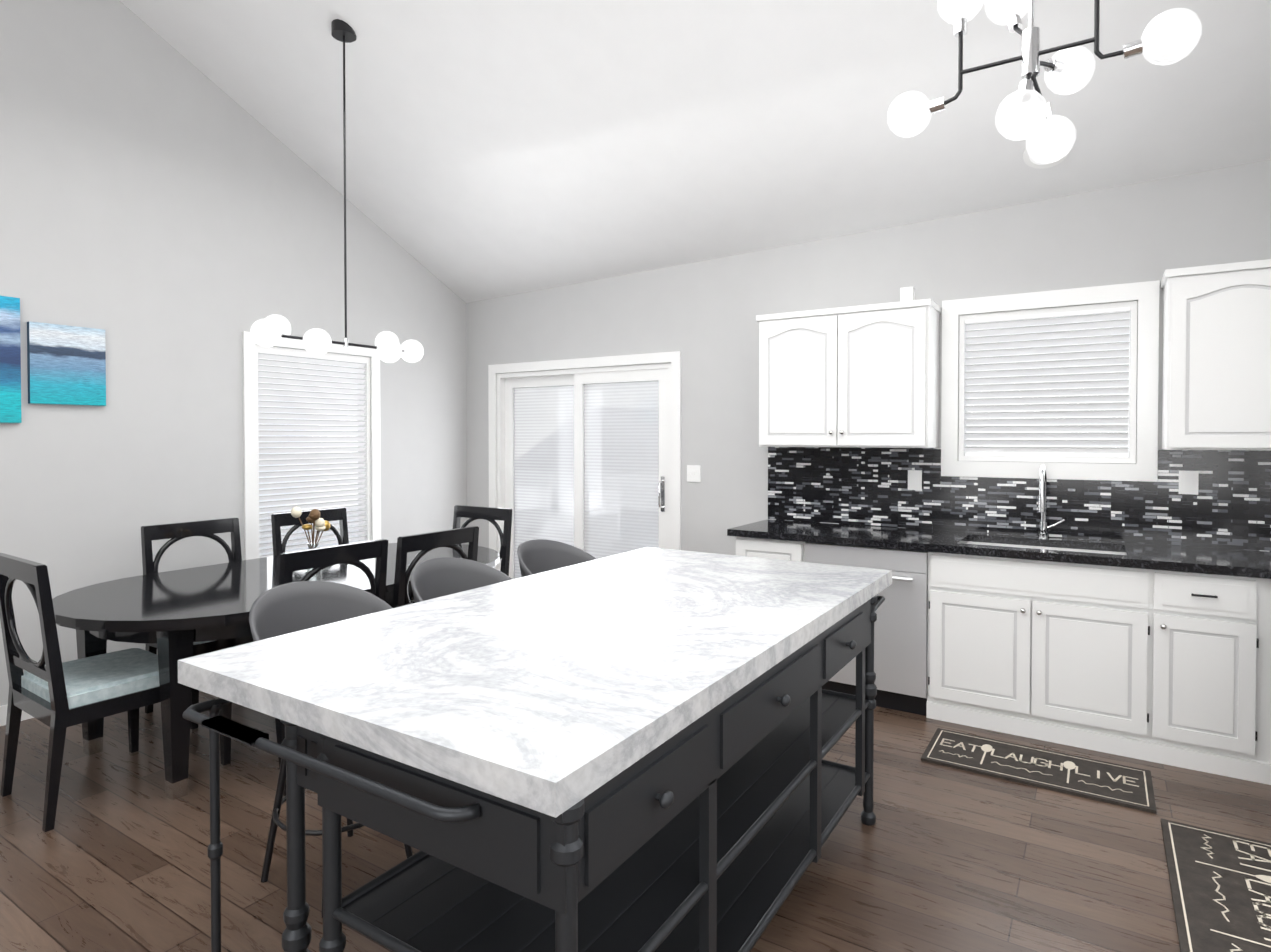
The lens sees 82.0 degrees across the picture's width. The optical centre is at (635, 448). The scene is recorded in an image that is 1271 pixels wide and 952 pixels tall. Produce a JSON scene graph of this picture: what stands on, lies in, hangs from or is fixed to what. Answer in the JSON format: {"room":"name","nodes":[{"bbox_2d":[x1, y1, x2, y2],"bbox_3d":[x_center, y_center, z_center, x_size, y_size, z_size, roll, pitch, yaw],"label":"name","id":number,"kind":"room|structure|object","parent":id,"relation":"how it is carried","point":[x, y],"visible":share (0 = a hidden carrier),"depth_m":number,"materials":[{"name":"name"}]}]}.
{"room":"dining room and kitchen","nodes":[
{"label":"dining room and kitchen","id":0,"kind":"room"},
{"bbox_2d":[0,0,466,705],"bbox_3d":[-3.700,-0.873,3.145,0.120,4.605,8.230,1,1,33],"label":"wall","id":1,"kind":"structure","parent":0,"point":[170,220],"depth_m":4.37,"materials":[{"name":"paint"}]},
{"bbox_2d":[0,296,21,422],"bbox_3d":[-3.345,-0.454,3.563,0.032,0.645,0.547,1,1,33],"label":"canvas art","id":2,"kind":"object","parent":1,"relation":"attached to","point":[10,377],"visible":1,"depth_m":3.75,"materials":[{"name":"blue fabric"}]},
{"bbox_2d":[0,704,33,725],"bbox_3d":[-3.643,1.380,3.143,0.015,0.100,7.989,1,1,33],"label":"baseboard","id":3,"kind":"structure","parent":1,"relation":"attached to","point":[3,714],"depth_m":3.75,"materials":[{"name":"white wood"}]},
{"bbox_2d":[27,321,105,405],"bbox_3d":[-3.084,-0.455,3.971,0.032,0.427,0.345,1,1,33],"label":"canvas art","id":4,"kind":"object","parent":1,"relation":"attached to","point":[66,364],"visible":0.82,"depth_m":3.95,"materials":[{"name":"blue fabric"}]},
{"bbox_2d":[242,331,380,559],"bbox_3d":[-2.319,0.071,5.274,0.168,1.700,1.110,1,1,33],"label":"window","id":5,"kind":"structure","parent":1,"relation":"in","point":[366,457],"depth_m":5.22,"materials":[{"name":"white plastic"}]},
{"bbox_2d":[0,690,1270,951],"bbox_3d":[-1.079,1.486,1.507,6.300,0.060,8.190,1,1,33],"label":"floor","id":6,"kind":"structure","parent":0,"point":[932,858],"depth_m":2.59,"materials":[{"name":"brown wood"}]},
{"bbox_2d":[0,553,160,831],"bbox_3d":[-2.281,0.929,3.075,0.520,1.004,0.527,1,1,35],"label":"dining chair","id":7,"kind":"object","parent":6,"relation":"on","point":[56,695],"visible":0.96,"depth_m":2.93,"materials":[{"name":"black paint"}]},
{"bbox_2d":[141,517,253,732],"bbox_3d":[-2.296,0.914,4.003,0.527,1.004,0.520,1,1,33],"label":"dining chair","id":8,"kind":"object","parent":6,"relation":"on","point":[175,532],"visible":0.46,"depth_m":3.98,"materials":[{"name":"black paint"}]},
{"bbox_2d":[52,543,499,799],"bbox_3d":[-1.737,1.037,3.944,1.300,0.760,2.300,1,1,33],"label":"dining table","id":9,"kind":"object","parent":6,"relation":"on","point":[174,615],"visible":0.54,"depth_m":3.17,"materials":[{"name":"black paint"}]},
{"bbox_2d":[291,507,329,571],"bbox_3d":[-1.726,0.483,3.933,0.189,0.350,0.178,1,1,33],"label":"centerpiece","id":10,"kind":"object","parent":9,"relation":"on","point":[320,524],"visible":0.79,"depth_m":3.91,"materials":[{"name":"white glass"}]},
{"bbox_2d":[218,539,387,795],"bbox_3d":[-1.513,0.925,3.348,0.527,1.004,0.520,1,1,33],"label":"dining chair","id":11,"kind":"object","parent":6,"relation":"on","point":[317,560],"visible":0.33,"depth_m":3.25,"materials":[{"name":"black paint"}]},
{"bbox_2d":[249,581,412,917],"bbox_3d":[-1.031,0.961,2.495,0.480,0.962,0.529,1,1,33],"label":"counter stool","id":12,"kind":"object","parent":6,"relation":"on","point":[287,608],"visible":0.21,"depth_m":2.59,"materials":[{"name":"grey"}]},
{"bbox_2d":[271,508,391,606],"bbox_3d":[-1.903,0.905,4.618,0.527,1.004,0.520,1,1,33],"label":"dining chair","id":13,"kind":"object","parent":6,"relation":"on","point":[278,520],"visible":0.31,"depth_m":4.65,"materials":[{"name":"black paint"}]},
{"bbox_2d":[392,526,478,607],"bbox_3d":[-1.196,0.917,3.845,0.527,1.004,0.520,1,1,33],"label":"dining chair","id":14,"kind":"object","parent":6,"relation":"on","point":[424,543],"visible":0.35,"depth_m":3.59,"materials":[{"name":"black paint"}]},
{"bbox_2d":[404,505,511,605],"bbox_3d":[-1.178,0.902,4.799,0.520,1.004,0.527,1,1,33],"label":"dining chair","id":15,"kind":"object","parent":6,"relation":"on","point":[489,514],"visible":0.35,"depth_m":4.90,"materials":[{"name":"black paint"}]},
{"bbox_2d":[410,557,512,602],"bbox_3d":[-0.669,0.953,3.023,0.480,0.962,0.529,1,1,33],"label":"counter stool","id":16,"kind":"object","parent":6,"relation":"on","point":[432,578],"visible":0.08,"depth_m":3.18,"materials":[{"name":"grey"}]},
{"bbox_2d":[180,583,891,951],"bbox_3d":[-0.021,1.005,2.350,1.163,0.874,2.193,1,1,33],"label":"kitchen island","id":17,"kind":"object","parent":6,"relation":"on","point":[695,843],"depth_m":1.61,"materials":[{"name":"painted wood"},{"name":"marble"}]},
{"bbox_2d":[178,547,891,810],"bbox_3d":[-0.033,0.539,2.415,1.190,0.056,2.211,1,1,33],"label":"island countertop","id":18,"kind":"structure","parent":17,"relation":"on","point":[535,687],"depth_m":1.80,"materials":[{"name":"white stone"}]},
{"bbox_2d":[517,539,595,576],"bbox_3d":[-0.331,0.944,3.590,0.480,0.962,0.529,1,1,33],"label":"counter stool","id":19,"kind":"object","parent":6,"relation":"on","point":[536,556],"visible":0.1,"depth_m":3.76,"materials":[{"name":"grey"}]},
{"bbox_2d":[731,535,810,561],"bbox_3d":[0.948,0.965,4.577,0.442,0.885,0.617,1,1,33],"label":"base cabinet","id":20,"kind":"object","parent":6,"relation":"on","point":[779,549],"depth_m":4.30,"materials":[{"name":"white wood"}]},
{"bbox_2d":[811,543,922,714],"bbox_3d":[1.444,0.969,4.325,0.666,0.885,0.508,1,1,33],"label":"dishwasher","id":21,"kind":"object","parent":6,"relation":"on","point":[898,626],"depth_m":3.94,"materials":[{"name":"white metal"}]},
{"bbox_2d":[921,728,1155,813],"bbox_3d":[1.788,1.422,3.283,0.880,0.013,0.410,1,1,33],"label":"area rug","id":22,"kind":"object","parent":6,"relation":"on","point":[1114,783],"visible":1,"depth_m":3.24,"materials":[{"name":"black fabric"}]},
{"bbox_2d":[923,539,1174,764],"bbox_3d":[2.130,0.977,3.823,1.031,0.885,0.617,1,1,33],"label":"base cabinet","id":23,"kind":"object","parent":6,"relation":"on","point":[1131,619],"depth_m":3.54,"materials":[{"name":"white wood"}]},
{"bbox_2d":[727,519,1270,578],"bbox_3d":[2.098,0.514,3.819,3.249,0.040,0.644,1,1,33],"label":"countertop","id":24,"kind":"structure","parent":23,"relation":"on","point":[1239,562],"depth_m":3.79,"materials":[{"name":"black stone"}]},
{"bbox_2d":[1161,818,1270,951],"bbox_3d":[1.917,1.438,2.251,0.430,0.013,1.070,1,1,33],"label":"area rug","id":25,"kind":"object","parent":6,"relation":"on","point":[1220,883],"visible":1,"depth_m":2.38,"materials":[{"name":"black fabric"}]},
{"bbox_2d":[1171,571,1262,782],"bbox_3d":[2.633,0.982,3.501,0.439,0.885,0.617,1,1,33],"label":"base cabinet","id":26,"kind":"object","parent":6,"relation":"on","point":[1219,618],"depth_m":3.20,"materials":[{"name":"white wood"}]},
{"bbox_2d":[1259,579,1270,784],"bbox_3d":[3.121,0.987,3.189,0.838,0.885,0.617,1,1,33],"label":"base cabinet","id":27,"kind":"object","parent":6,"relation":"on","point":[1265,707],"depth_m":3.13,"materials":[{"name":"white wood"}]},
{"bbox_2d":[120,0,1270,302],"bbox_3d":[-1.079,-2.288,1.448,6.340,2.282,8.230,1,1,33],"label":"ceiling","id":28,"kind":"structure","parent":0,"point":[498,148],"depth_m":4.06,"materials":[{"name":"paint"}]},
{"bbox_2d":[250,19,423,362],"bbox_3d":[-1.614,-1.415,4.052,0.314,1.846,1.064,1,1,33],"label":"pendant light","id":29,"kind":"object","parent":28,"relation":"hanging from","point":[271,330],"visible":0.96,"depth_m":4.03,"materials":[{"name":"black"}]},
{"bbox_2d":[887,0,1201,162],"bbox_3d":[1.005,-1.691,1.848,0.685,1.896,0.301,1,1,33],"label":"light","id":30,"kind":"object","parent":28,"relation":"hanging from","point":[1029,57],"visible":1,"depth_m":1.84,"materials":[{"name":"white glass"}]},
{"bbox_2d":[1023,136,1068,168],"bbox_3d":[2.121,-1.535,3.776,0.210,0.112,0.198,1,1,33],"label":"recessed light","id":31,"kind":"object","parent":28,"relation":"in","point":[1029,160],"visible":0.38,"depth_m":3.77,"materials":[{"name":"white"}]},
{"bbox_2d":[466,160,1270,554],"bbox_3d":[1.104,-0.021,4.901,6.100,2.847,0.120,1,1,33],"label":"wall","id":32,"kind":"structure","parent":0,"point":[700,316],"depth_m":4.90,"materials":[{"name":"paint"}]},
{"bbox_2d":[488,351,680,578],"bbox_3d":[-0.445,0.335,5.864,1.890,2.105,0.171,1,1,33],"label":"sliding door","id":33,"kind":"structure","parent":32,"relation":"in","point":[504,460],"depth_m":5.81,"materials":[{"name":"white"}]},
{"bbox_2d":[687,465,700,481],"bbox_3d":[0.418,0.176,5.262,0.110,0.120,0.013,1,1,33],"label":"switch plate","id":34,"kind":"object","parent":32,"relation":"attached to","point":[693,473],"visible":1,"depth_m":5.26,"materials":[{"name":"white plastic"}]},
{"bbox_2d":[756,295,941,447],"bbox_3d":[1.294,-0.429,4.503,1.022,0.835,0.332,1,1,33],"label":"upper cabinet","id":35,"kind":"object","parent":32,"relation":"attached to","point":[862,376],"depth_m":4.32,"materials":[{"name":"white wood"}]},
{"bbox_2d":[941,280,1159,481],"bbox_3d":[2.298,-0.356,4.119,1.050,1.040,0.140,1,1,33],"label":"window","id":36,"kind":"structure","parent":32,"relation":"in","point":[959,327],"depth_m":4.06,"materials":[{"name":"white plastic"}]},
{"bbox_2d":[1161,259,1270,450],"bbox_3d":[3.094,-0.426,3.352,1.080,0.865,0.332,1,1,33],"label":"upper cabinet","id":37,"kind":"object","parent":32,"relation":"attached to","point":[1216,380],"depth_m":3.40,"materials":[{"name":"white wood"}]},
{"label":"outside","id":38,"kind":"structure","parent":0,"visible":0},
{"bbox_2d":[259,470,658,578],"bbox_3d":[2.806,0.905,8.510,23.100,1.120,23.990,1,1,33],"label":"ground","id":39,"kind":"structure","parent":38,"point":[519,485],"depth_m":10.43,"materials":[{"name":"white"}]},
{"bbox_2d":[516,487,549,563],"bbox_3d":[-1.555,0.909,8.928,0.760,0.860,0.740,1,1,33],"label":"patio chair","id":40,"kind":"object","parent":39,"relation":"on","point":[528,509],"depth_m":8.95,"materials":[{"name":"grey"}]},
{"bbox_2d":[529,490,619,557],"bbox_3d":[-0.682,0.919,8.252,0.760,0.860,0.740,1,1,33],"label":"patio chair","id":41,"kind":"object","parent":39,"relation":"on","point":[590,524],"depth_m":8.23,"materials":[{"name":"grey"}]},
{"bbox_2d":[517,406,658,509],"bbox_3d":[0.176,1.631,17.316,5.200,5.150,4.400,1,1,33],"label":"house","id":42,"kind":"structure","parent":39,"relation":"on","point":[604,442],"depth_m":15.37,"materials":[{"name":"grey"}]},
{"bbox_2d":[258,318,1129,513],"bbox_3d":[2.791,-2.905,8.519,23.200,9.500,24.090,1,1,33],"label":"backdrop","id":43,"kind":"structure","parent":38,"point":[658,408],"depth_m":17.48,"materials":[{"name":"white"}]}
]}

